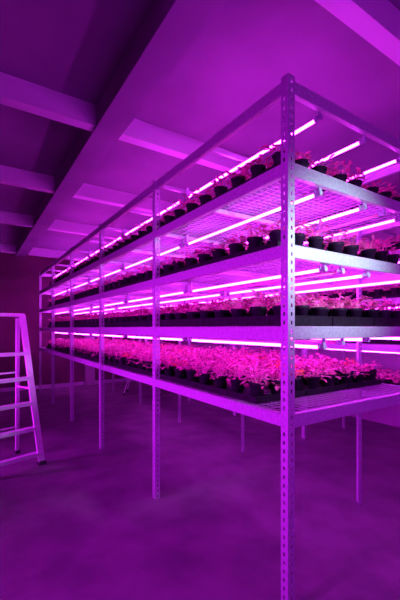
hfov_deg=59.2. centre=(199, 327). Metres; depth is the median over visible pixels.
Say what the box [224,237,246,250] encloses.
seedling
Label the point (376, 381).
tray
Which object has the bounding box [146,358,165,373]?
seedling
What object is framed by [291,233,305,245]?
pot
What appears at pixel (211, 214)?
tray
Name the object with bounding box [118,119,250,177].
beam
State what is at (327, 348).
tube
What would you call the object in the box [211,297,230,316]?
seedling
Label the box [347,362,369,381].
seedling
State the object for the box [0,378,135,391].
baseboard
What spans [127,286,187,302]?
tube
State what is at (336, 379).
seedling
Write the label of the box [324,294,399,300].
tray
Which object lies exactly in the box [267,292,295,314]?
seedling
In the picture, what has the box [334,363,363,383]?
seedling
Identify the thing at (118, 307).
tube
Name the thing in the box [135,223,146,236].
seedling
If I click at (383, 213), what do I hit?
tube
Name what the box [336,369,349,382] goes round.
pot
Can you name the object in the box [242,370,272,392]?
seedling
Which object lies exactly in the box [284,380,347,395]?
tray
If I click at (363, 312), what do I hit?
seedling
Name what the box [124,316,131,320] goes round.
pot
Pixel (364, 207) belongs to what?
tube
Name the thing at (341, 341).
tube
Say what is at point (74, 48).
ceiling
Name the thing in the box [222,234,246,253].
seedling
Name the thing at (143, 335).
step ladder
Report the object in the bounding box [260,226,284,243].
seedling
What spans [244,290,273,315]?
seedling
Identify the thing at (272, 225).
seedling
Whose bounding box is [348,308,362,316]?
pot
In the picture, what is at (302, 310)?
pot
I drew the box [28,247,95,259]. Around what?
beam
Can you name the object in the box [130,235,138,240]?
pot
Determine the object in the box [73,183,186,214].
beam
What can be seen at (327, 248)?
seedling
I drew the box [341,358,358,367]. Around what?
seedling
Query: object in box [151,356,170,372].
seedling
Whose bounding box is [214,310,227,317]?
pot
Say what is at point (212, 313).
seedling
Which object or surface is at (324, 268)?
tube
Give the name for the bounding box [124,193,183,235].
tube
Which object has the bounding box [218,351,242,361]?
seedling
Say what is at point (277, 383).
pot
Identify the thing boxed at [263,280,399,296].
tube
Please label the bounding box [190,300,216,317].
seedling
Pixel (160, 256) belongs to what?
tray
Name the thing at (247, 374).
seedling
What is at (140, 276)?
pot
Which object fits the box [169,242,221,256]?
tray
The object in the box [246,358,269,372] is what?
seedling
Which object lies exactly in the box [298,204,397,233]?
tray
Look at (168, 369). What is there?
pot
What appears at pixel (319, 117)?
tube
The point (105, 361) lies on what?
tray
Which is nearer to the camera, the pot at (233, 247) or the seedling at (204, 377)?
the pot at (233, 247)
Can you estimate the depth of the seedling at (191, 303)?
3.18 m
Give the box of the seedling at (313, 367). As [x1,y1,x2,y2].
[302,361,328,379]
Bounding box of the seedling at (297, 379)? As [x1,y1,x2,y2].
[284,366,303,391]
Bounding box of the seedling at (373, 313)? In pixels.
[357,297,389,317]
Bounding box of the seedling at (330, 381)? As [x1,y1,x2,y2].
[318,365,344,386]
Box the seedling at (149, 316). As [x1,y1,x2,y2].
[140,307,152,320]
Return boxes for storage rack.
[39,73,399,599]
[133,217,399,438]
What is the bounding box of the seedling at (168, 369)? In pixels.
[160,354,177,376]
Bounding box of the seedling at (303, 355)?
[299,355,317,372]
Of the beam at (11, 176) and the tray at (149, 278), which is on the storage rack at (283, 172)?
the tray at (149, 278)
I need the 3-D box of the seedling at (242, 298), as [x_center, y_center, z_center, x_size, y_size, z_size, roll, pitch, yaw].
[0.304,-0.126,2.685,0.221,0.197,0.201,0,0,30]
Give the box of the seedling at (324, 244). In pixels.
[307,236,330,249]
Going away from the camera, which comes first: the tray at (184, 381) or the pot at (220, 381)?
the pot at (220, 381)
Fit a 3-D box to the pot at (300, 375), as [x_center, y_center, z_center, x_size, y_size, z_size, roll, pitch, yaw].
[0.748,0.420,2.722,0.112,0.115,0.109,0,0,31]
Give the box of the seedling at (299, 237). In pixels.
[291,219,317,245]
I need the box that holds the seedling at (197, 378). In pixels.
[184,360,203,379]
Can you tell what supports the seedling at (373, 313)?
on the tray at (378, 322)
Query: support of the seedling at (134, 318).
on the tray at (149, 323)
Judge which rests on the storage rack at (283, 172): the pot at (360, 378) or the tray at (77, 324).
the tray at (77, 324)
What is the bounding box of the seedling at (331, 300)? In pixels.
[312,297,336,315]
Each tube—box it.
[68,279,89,290]
[89,231,123,256]
[89,264,123,282]
[91,305,116,311]
[92,298,126,307]
[92,333,125,337]
[117,303,152,308]
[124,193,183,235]
[124,239,183,268]
[126,335,186,340]
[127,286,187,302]
[157,288,223,302]
[186,112,322,197]
[186,188,322,245]
[187,291,258,303]
[189,337,326,349]
[190,264,327,292]
[204,267,344,293]
[205,338,344,344]
[224,203,366,248]
[227,271,370,294]
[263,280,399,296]
[291,338,369,341]
[304,214,399,243]
[309,209,385,234]
[312,135,366,166]
[327,348,399,353]
[346,154,399,181]
[370,337,399,339]
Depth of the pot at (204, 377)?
2.86 m
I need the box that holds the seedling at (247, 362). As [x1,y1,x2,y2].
[225,362,250,370]
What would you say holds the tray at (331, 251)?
on the storage rack at (283, 172)
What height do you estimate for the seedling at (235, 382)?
0.207 m
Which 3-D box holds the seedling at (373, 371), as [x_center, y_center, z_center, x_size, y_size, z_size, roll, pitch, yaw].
[1.489,0.381,3.120,0.238,0.194,0.237,0,0,13]
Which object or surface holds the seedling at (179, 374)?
on the tray at (184, 381)
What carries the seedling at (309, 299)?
on the tray at (270, 320)
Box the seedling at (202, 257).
[192,246,211,262]
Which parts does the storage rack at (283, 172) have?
post, post, post, post, post, post, post, post, post, post, post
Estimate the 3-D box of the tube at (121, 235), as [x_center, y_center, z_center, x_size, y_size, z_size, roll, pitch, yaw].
[-1.552,-1.351,5.722,0.044,0.109,1.620,0,0,-33]
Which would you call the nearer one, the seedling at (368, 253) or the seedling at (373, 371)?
the seedling at (368, 253)
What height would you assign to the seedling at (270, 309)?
0.202 m
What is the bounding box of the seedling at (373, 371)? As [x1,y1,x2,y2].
[353,360,382,380]
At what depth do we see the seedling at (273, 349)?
3.92 m
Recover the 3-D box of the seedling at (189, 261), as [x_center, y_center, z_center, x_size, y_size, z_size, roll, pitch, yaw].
[-0.097,-0.598,3.090,0.185,0.202,0.196,0,0,-32]
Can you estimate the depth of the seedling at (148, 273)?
3.76 m
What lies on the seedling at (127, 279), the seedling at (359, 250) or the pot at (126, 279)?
the pot at (126, 279)
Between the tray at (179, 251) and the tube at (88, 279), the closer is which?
the tray at (179, 251)
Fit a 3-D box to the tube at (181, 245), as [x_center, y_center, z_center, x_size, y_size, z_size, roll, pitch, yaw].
[-0.620,-0.881,4.295,0.044,0.109,1.620,0,0,-33]
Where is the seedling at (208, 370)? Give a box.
[195,363,215,383]
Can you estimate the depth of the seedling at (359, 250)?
2.85 m
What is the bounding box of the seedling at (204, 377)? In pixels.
[194,361,216,384]
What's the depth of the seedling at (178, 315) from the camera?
3.21 m
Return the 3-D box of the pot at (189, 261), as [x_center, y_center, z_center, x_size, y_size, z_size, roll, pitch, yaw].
[-0.081,-0.551,3.096,0.109,0.109,0.112,0,0,-32]
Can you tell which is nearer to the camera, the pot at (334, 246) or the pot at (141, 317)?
the pot at (334, 246)
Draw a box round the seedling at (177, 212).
[171,199,185,217]
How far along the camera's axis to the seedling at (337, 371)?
3.02 m
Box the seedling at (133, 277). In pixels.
[128,271,137,281]
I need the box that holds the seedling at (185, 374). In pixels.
[169,353,190,377]
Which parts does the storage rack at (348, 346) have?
post, post, post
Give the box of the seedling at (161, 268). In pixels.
[150,263,163,274]
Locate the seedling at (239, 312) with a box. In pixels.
[220,297,250,316]
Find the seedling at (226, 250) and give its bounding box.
[205,245,228,255]
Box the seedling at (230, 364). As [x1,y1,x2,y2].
[226,364,254,374]
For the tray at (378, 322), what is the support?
on the storage rack at (283, 172)
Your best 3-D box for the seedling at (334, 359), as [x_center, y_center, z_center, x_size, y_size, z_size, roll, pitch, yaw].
[1.282,0.375,3.320,0.237,0.206,0.206,0,0,-11]
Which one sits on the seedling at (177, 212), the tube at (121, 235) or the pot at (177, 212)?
the pot at (177, 212)
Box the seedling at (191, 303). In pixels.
[181,303,202,317]
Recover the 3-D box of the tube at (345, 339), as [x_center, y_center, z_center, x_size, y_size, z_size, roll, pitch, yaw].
[0.747,0.045,3.153,0.044,0.109,1.620,0,0,-33]
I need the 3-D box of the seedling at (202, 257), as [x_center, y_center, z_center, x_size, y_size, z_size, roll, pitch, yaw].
[0.041,-0.588,2.947,0.188,0.181,0.217,0,0,-21]
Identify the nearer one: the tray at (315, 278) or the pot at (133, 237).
the tray at (315, 278)
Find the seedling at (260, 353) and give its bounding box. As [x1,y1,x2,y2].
[260,353,280,363]
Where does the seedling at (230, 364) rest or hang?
on the tray at (246, 395)
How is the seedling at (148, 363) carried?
on the tray at (123, 366)
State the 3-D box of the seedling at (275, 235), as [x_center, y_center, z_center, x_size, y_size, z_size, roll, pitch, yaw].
[0.492,-0.578,2.222,0.216,0.162,0.186,0,0,30]
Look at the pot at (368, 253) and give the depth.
2.72 m
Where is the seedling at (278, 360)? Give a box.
[261,358,280,373]
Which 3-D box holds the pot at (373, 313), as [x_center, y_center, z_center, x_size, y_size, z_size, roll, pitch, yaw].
[1.336,-0.086,2.737,0.112,0.115,0.109,0,0,-8]
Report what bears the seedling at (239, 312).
on the tray at (270, 320)
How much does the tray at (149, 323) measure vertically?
0.066 m
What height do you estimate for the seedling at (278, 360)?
0.201 m
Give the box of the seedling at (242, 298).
[225,298,246,315]
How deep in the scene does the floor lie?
3.33 m
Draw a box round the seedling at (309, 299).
[291,296,317,304]
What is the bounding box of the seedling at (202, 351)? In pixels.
[196,349,215,360]
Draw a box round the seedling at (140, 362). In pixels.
[131,352,148,369]
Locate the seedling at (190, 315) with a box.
[180,300,204,318]
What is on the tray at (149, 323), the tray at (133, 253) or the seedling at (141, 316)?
the seedling at (141, 316)
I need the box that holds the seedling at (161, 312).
[152,304,166,319]
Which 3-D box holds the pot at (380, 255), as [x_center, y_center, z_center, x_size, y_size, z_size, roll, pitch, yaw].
[1.467,-0.555,2.855,0.109,0.117,0.112,0,0,-3]
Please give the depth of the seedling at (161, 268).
3.59 m
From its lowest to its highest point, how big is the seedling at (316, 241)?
0.220 m
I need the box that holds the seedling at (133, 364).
[127,353,141,367]
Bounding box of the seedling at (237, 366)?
[223,365,251,390]
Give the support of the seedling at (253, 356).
on the tray at (337, 386)
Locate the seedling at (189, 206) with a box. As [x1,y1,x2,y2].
[182,193,201,211]
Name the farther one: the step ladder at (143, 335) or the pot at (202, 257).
the step ladder at (143, 335)
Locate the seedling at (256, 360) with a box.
[243,359,267,378]
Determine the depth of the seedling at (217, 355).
3.10 m
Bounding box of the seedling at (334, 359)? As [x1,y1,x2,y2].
[325,357,348,368]
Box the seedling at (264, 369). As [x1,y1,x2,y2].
[243,365,272,378]
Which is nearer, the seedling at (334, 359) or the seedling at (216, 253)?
the seedling at (216, 253)
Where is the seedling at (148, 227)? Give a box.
[140,223,152,232]
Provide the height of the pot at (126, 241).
0.110 m
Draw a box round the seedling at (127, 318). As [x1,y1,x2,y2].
[118,309,134,320]
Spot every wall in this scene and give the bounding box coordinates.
[0,252,177,387]
[181,227,399,426]
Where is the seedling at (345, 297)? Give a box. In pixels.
[338,297,364,316]
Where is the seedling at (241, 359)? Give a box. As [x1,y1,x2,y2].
[233,352,256,364]
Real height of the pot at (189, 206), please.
0.108 m
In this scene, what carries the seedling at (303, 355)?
on the tray at (337, 386)
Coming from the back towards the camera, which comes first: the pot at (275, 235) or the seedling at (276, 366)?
the seedling at (276, 366)
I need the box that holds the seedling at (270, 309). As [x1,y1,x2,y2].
[259,295,296,314]
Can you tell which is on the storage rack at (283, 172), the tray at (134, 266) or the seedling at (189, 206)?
the tray at (134, 266)
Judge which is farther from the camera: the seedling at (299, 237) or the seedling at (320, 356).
the seedling at (320, 356)
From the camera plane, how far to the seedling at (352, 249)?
2.59 m
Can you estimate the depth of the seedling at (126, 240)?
4.26 m
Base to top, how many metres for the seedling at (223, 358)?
0.229 m
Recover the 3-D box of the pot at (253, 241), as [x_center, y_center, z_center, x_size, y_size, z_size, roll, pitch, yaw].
[0.375,-0.553,2.396,0.112,0.113,0.109,0,0,-20]
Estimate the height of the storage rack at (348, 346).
3.060 m
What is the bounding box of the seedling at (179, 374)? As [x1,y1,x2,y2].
[168,360,186,378]
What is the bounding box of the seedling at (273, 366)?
[263,366,279,389]
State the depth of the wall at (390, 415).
6.36 m
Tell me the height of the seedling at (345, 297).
0.211 m
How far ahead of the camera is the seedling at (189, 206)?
3.03 m
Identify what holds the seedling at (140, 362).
on the tray at (123, 366)
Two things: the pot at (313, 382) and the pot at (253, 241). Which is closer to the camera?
the pot at (253, 241)
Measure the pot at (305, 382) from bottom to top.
0.108 m
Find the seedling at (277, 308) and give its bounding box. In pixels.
[266,289,299,314]
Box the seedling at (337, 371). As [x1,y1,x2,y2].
[330,361,357,382]
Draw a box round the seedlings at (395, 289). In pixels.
[147,235,399,385]
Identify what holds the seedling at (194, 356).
on the tray at (184, 381)
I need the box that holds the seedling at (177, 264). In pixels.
[168,256,184,269]
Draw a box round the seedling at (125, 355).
[122,352,131,366]
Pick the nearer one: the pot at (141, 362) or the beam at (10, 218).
the pot at (141, 362)
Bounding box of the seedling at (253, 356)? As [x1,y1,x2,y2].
[243,354,271,368]
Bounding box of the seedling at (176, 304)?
[170,304,189,318]
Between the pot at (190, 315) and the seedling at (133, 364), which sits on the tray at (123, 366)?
the seedling at (133, 364)
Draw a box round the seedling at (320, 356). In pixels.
[311,353,335,368]
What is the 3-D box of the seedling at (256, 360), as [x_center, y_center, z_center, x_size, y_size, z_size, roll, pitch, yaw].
[0.464,0.372,2.919,0.206,0.212,0.237,0,0,-18]
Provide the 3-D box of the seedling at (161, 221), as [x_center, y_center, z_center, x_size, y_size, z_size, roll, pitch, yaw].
[-0.414,-1.049,3.606,0.216,0.164,0.186,0,0,32]
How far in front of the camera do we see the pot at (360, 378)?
2.99 m
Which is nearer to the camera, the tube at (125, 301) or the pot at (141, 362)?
the pot at (141, 362)
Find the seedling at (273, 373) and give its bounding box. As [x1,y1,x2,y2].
[262,364,280,384]
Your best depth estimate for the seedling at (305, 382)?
2.94 m
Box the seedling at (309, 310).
[307,294,324,315]
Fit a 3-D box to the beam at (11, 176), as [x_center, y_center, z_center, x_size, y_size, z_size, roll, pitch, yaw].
[-3.150,-2.020,4.273,2.600,0.200,0.120,0,0,-33]
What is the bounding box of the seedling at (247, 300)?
[244,293,268,315]
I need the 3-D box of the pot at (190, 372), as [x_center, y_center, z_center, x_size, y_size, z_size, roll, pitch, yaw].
[-0.072,0.419,3.085,0.109,0.118,0.112,0,0,11]
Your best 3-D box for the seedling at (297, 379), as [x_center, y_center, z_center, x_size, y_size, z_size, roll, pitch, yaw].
[0.680,0.379,2.576,0.188,0.198,0.161,0,0,-8]
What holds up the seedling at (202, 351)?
on the tray
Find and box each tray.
[74,266,107,276]
[74,323,86,326]
[83,355,98,361]
[87,257,127,270]
[87,322,102,326]
[98,359,118,366]
[104,245,152,262]
[104,284,145,294]
[104,322,125,326]
[119,364,150,374]
[122,266,147,271]
[125,276,180,289]
[125,320,152,326]
[126,230,191,252]
[140,256,172,264]
[147,370,231,385]
[157,204,244,237]
[157,263,229,282]
[157,318,205,326]
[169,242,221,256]
[189,377,306,403]
[201,241,327,271]
[203,162,323,216]
[203,275,272,284]
[203,315,332,326]
[206,221,276,242]
[238,279,301,287]
[253,251,370,275]
[261,190,362,224]
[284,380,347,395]
[295,259,396,279]
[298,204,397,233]
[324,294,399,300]
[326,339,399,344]
[332,316,373,325]
[335,377,381,388]
[356,318,399,326]
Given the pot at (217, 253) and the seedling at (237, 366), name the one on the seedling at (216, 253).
the pot at (217, 253)
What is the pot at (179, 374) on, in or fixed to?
on the seedling at (179, 374)
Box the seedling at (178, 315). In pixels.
[167,303,188,318]
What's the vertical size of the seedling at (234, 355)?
0.252 m
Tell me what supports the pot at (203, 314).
on the seedling at (203, 314)
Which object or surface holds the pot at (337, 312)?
on the seedling at (337, 312)
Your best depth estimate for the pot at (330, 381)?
2.76 m
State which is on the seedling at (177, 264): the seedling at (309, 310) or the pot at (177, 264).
the pot at (177, 264)
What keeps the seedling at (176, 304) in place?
on the tray at (199, 322)
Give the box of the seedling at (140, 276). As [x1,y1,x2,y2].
[134,264,149,279]
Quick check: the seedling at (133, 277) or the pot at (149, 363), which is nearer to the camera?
the pot at (149, 363)
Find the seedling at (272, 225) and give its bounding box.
[266,221,280,240]
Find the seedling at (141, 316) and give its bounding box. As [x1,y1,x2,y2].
[132,305,148,320]
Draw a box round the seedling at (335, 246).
[326,229,349,252]
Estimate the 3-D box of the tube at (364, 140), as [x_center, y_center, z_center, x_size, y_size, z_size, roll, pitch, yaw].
[0.714,-1.351,3.131,0.044,0.109,1.620,0,0,-33]
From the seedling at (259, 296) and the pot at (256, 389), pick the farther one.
the seedling at (259, 296)
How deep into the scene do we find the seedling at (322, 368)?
2.91 m
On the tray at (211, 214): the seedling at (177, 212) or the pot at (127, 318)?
the seedling at (177, 212)
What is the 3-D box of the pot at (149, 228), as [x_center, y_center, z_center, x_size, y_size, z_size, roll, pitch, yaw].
[-0.525,-1.022,3.775,0.112,0.110,0.109,0,0,-35]
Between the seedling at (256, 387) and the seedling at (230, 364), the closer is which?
the seedling at (256, 387)
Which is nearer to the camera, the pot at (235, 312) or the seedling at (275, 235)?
the seedling at (275, 235)
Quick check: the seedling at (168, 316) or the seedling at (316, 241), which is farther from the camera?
the seedling at (168, 316)
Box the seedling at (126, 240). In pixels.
[121,235,131,244]
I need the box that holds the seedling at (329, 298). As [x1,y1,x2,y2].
[327,298,351,315]
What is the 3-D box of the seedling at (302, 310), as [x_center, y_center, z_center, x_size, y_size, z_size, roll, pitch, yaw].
[0.670,-0.134,2.284,0.221,0.212,0.200,0,0,-32]
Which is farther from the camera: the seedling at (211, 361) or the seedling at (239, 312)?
the seedling at (211, 361)
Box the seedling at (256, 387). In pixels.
[238,370,273,396]
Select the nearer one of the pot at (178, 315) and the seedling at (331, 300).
the seedling at (331, 300)
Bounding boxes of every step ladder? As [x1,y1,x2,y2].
[0,313,45,466]
[123,335,162,394]
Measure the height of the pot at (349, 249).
0.110 m
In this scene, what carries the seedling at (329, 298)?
on the tray at (336, 321)
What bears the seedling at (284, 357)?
on the tray at (337, 386)
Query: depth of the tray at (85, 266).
6.15 m
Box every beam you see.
[0,72,95,131]
[0,165,54,193]
[0,211,32,227]
[15,0,226,256]
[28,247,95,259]
[47,219,135,240]
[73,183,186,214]
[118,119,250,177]
[315,0,399,65]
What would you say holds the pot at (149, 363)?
on the seedling at (148, 363)
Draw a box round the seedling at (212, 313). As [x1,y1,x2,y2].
[194,300,217,317]
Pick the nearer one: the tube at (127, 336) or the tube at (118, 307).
the tube at (127, 336)
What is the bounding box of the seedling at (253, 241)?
[241,225,267,248]
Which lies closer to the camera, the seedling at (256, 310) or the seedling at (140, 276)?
the seedling at (256, 310)
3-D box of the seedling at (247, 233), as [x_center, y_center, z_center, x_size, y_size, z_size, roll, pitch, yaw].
[0.377,-0.588,2.516,0.217,0.182,0.188,0,0,-35]
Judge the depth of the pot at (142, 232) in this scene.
3.91 m
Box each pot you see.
[123,277,130,283]
[124,239,131,244]
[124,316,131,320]
[124,358,131,366]
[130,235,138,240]
[130,275,137,281]
[130,358,138,367]
[131,316,138,320]
[137,273,144,279]
[137,360,146,369]
[138,230,146,236]
[138,315,146,320]
[144,271,152,277]
[145,361,152,370]
[146,226,152,232]
[146,314,152,320]
[163,264,173,272]
[163,364,173,376]
[164,215,174,222]
[164,313,174,319]
[172,261,183,269]
[174,209,185,217]
[174,312,185,318]
[174,367,184,378]
[184,258,196,266]
[185,368,197,380]
[186,203,198,211]
[186,312,198,318]
[197,253,210,262]
[198,372,210,384]
[199,311,211,317]
[201,369,212,383]
[211,248,224,258]
[213,374,226,388]
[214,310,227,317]
[228,243,242,253]
[230,377,244,392]
[231,309,245,316]
[247,236,262,248]
[248,381,264,396]
[250,306,266,315]
[269,229,284,242]
[269,378,280,393]
[273,305,284,314]
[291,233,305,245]
[291,376,300,391]
[295,305,309,315]
[295,374,303,387]
[303,371,307,384]
[306,375,320,388]
[307,236,323,248]
[310,307,326,315]
[322,374,335,386]
[328,242,344,252]
[331,308,347,316]
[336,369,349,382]
[340,371,353,383]
[343,245,358,255]
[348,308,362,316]
[352,370,365,382]
[361,249,376,258]
[363,369,376,380]
[364,309,379,317]
[375,251,388,260]
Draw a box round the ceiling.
[0,0,399,254]
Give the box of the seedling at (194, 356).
[191,355,208,365]
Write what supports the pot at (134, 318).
on the seedling at (134, 318)
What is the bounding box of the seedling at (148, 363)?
[140,352,157,370]
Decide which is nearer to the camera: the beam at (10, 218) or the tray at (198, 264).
the tray at (198, 264)
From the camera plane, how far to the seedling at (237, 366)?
2.66 m
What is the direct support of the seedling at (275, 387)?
on the tray at (246, 395)
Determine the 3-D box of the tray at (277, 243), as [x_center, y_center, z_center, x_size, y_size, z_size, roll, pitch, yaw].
[0.447,-0.503,2.613,0.490,0.045,0.840,0,0,-33]
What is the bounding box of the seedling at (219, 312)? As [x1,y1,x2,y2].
[204,298,233,317]
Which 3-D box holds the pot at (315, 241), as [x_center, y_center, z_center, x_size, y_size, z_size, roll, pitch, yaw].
[0.791,-0.556,2.415,0.112,0.119,0.109,0,0,20]
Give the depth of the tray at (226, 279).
3.54 m
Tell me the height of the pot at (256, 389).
0.114 m
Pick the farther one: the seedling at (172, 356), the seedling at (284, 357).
the seedling at (172, 356)
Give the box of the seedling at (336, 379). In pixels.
[325,361,347,380]
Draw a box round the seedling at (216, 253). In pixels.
[203,242,228,258]
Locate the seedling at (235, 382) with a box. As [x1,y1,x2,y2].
[225,365,251,392]
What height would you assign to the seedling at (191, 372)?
0.204 m
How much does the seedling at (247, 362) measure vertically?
0.196 m
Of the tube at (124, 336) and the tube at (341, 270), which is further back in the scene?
the tube at (124, 336)
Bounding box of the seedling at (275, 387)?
[260,366,291,393]
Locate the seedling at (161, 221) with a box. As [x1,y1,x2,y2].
[148,217,164,225]
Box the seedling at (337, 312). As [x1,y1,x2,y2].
[323,293,351,316]
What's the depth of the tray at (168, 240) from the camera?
4.01 m
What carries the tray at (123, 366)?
on the storage rack at (283, 172)
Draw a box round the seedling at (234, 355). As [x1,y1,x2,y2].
[220,350,242,361]
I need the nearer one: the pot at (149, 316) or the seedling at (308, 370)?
the seedling at (308, 370)
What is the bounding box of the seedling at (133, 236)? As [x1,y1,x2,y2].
[128,229,139,240]
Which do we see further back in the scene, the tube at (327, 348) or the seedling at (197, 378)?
the tube at (327, 348)
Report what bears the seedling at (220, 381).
on the tray at (246, 395)
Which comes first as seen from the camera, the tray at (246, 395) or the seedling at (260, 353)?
the tray at (246, 395)
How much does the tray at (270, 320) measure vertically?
0.066 m
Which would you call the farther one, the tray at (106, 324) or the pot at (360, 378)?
the tray at (106, 324)
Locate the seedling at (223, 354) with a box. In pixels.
[208,349,228,364]
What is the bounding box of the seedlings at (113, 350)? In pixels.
[46,144,399,363]
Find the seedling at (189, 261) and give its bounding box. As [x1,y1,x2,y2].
[176,247,197,266]
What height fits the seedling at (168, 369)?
0.216 m
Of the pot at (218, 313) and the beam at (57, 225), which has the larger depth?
the beam at (57, 225)
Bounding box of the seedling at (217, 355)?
[214,355,235,377]
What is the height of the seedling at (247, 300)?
0.214 m
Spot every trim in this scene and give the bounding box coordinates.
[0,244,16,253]
[84,314,94,385]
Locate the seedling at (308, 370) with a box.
[284,358,313,387]
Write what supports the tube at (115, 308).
attached to the storage rack at (283, 172)
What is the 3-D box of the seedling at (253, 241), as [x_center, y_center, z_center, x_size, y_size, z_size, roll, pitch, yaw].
[0.372,-0.602,2.413,0.196,0.209,0.185,0,0,-20]
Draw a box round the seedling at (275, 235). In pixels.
[259,220,296,242]
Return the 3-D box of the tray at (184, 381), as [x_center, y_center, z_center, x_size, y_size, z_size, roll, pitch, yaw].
[-0.118,0.471,3.478,0.490,0.045,0.840,0,0,-33]
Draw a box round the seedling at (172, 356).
[168,356,180,375]
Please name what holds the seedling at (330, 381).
on the tray at (337, 386)
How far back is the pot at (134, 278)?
4.11 m
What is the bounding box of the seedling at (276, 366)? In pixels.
[263,360,280,370]
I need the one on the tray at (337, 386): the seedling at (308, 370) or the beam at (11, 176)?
the seedling at (308, 370)
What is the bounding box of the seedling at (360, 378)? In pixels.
[349,363,371,382]
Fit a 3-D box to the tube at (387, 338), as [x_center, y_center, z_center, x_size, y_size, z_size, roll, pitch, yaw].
[1.182,0.045,3.438,0.044,0.109,1.620,0,0,-33]
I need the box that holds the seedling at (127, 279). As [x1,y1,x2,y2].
[120,272,130,283]
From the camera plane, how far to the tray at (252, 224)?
3.51 m
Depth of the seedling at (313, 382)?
2.67 m
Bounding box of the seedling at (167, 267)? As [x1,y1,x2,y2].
[160,257,173,272]
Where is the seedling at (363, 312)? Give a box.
[355,299,378,316]
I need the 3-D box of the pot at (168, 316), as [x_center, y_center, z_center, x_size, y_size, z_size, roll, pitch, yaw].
[-0.293,-0.086,3.425,0.109,0.116,0.112,0,0,35]
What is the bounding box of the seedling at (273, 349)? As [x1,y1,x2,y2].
[262,349,278,361]
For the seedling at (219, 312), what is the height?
0.202 m
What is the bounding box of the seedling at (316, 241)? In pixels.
[303,220,329,248]
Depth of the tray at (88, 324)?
5.32 m
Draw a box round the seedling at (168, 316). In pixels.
[160,305,178,319]
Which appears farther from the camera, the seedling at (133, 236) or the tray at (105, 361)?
the tray at (105, 361)
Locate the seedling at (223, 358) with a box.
[208,358,231,377]
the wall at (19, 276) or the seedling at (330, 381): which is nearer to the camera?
the seedling at (330, 381)
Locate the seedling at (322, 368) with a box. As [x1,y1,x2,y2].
[314,361,339,385]
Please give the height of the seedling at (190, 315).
0.222 m
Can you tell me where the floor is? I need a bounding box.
[0,378,399,599]
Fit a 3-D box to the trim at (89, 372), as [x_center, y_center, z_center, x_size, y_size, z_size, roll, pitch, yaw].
[-3.226,-0.230,10.285,0.270,3.780,0.150,0,0,-33]
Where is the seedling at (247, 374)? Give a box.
[245,368,272,379]
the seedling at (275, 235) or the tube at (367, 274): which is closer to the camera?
the seedling at (275, 235)
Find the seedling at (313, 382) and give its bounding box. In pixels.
[298,359,332,388]
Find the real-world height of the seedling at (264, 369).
0.190 m
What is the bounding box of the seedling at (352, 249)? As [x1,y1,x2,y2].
[343,235,367,255]
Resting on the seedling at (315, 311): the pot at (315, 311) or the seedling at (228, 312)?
the pot at (315, 311)
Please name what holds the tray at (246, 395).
on the storage rack at (283, 172)
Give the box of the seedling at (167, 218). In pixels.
[163,208,174,222]
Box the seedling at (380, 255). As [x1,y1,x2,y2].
[371,240,398,260]
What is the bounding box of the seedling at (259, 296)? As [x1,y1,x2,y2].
[241,296,267,315]
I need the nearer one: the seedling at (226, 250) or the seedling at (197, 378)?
the seedling at (226, 250)
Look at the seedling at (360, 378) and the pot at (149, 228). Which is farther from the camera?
the pot at (149, 228)
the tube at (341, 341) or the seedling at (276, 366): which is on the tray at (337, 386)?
the seedling at (276, 366)
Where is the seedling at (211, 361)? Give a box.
[205,357,233,386]
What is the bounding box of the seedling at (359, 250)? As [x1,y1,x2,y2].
[357,242,379,256]
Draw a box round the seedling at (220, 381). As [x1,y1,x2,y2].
[209,362,231,388]
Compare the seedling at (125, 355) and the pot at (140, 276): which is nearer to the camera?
the pot at (140, 276)
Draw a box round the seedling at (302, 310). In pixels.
[291,293,319,315]
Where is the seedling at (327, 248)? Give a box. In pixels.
[325,237,351,250]
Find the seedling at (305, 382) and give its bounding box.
[296,362,321,384]
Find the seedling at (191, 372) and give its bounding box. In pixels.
[177,360,206,380]
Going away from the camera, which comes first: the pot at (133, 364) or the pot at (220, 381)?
the pot at (220, 381)
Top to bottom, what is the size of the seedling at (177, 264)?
0.171 m
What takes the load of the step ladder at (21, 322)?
on the floor
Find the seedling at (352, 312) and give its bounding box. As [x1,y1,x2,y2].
[341,295,371,316]
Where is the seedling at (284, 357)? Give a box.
[284,357,305,373]
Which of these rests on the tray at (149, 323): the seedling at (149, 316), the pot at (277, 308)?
the seedling at (149, 316)
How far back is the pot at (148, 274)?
3.76 m
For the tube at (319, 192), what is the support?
attached to the storage rack at (283, 172)
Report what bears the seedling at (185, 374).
on the tray at (184, 381)
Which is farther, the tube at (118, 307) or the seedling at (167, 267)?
the tube at (118, 307)
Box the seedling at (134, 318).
[127,308,139,320]
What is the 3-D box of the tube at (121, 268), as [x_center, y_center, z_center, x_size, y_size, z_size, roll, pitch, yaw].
[-1.552,-0.881,5.722,0.044,0.109,1.620,0,0,-33]
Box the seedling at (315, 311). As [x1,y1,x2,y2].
[300,296,334,315]
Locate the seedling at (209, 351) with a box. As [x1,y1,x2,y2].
[199,351,212,363]
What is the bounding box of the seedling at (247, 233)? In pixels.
[237,233,266,244]
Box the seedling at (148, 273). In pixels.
[138,266,152,277]
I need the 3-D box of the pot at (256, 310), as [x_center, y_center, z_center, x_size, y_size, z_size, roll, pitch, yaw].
[0.393,-0.085,2.371,0.112,0.114,0.109,0,0,18]
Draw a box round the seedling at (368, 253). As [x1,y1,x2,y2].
[358,235,380,258]
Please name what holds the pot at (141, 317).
on the seedling at (141, 316)
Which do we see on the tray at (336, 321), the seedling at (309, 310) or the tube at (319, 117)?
the seedling at (309, 310)
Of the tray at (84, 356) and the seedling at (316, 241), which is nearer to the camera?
the seedling at (316, 241)
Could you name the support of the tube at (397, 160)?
attached to the storage rack at (283, 172)
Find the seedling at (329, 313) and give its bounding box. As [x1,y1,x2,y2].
[321,295,340,315]
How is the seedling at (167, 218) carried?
on the tray at (211, 214)

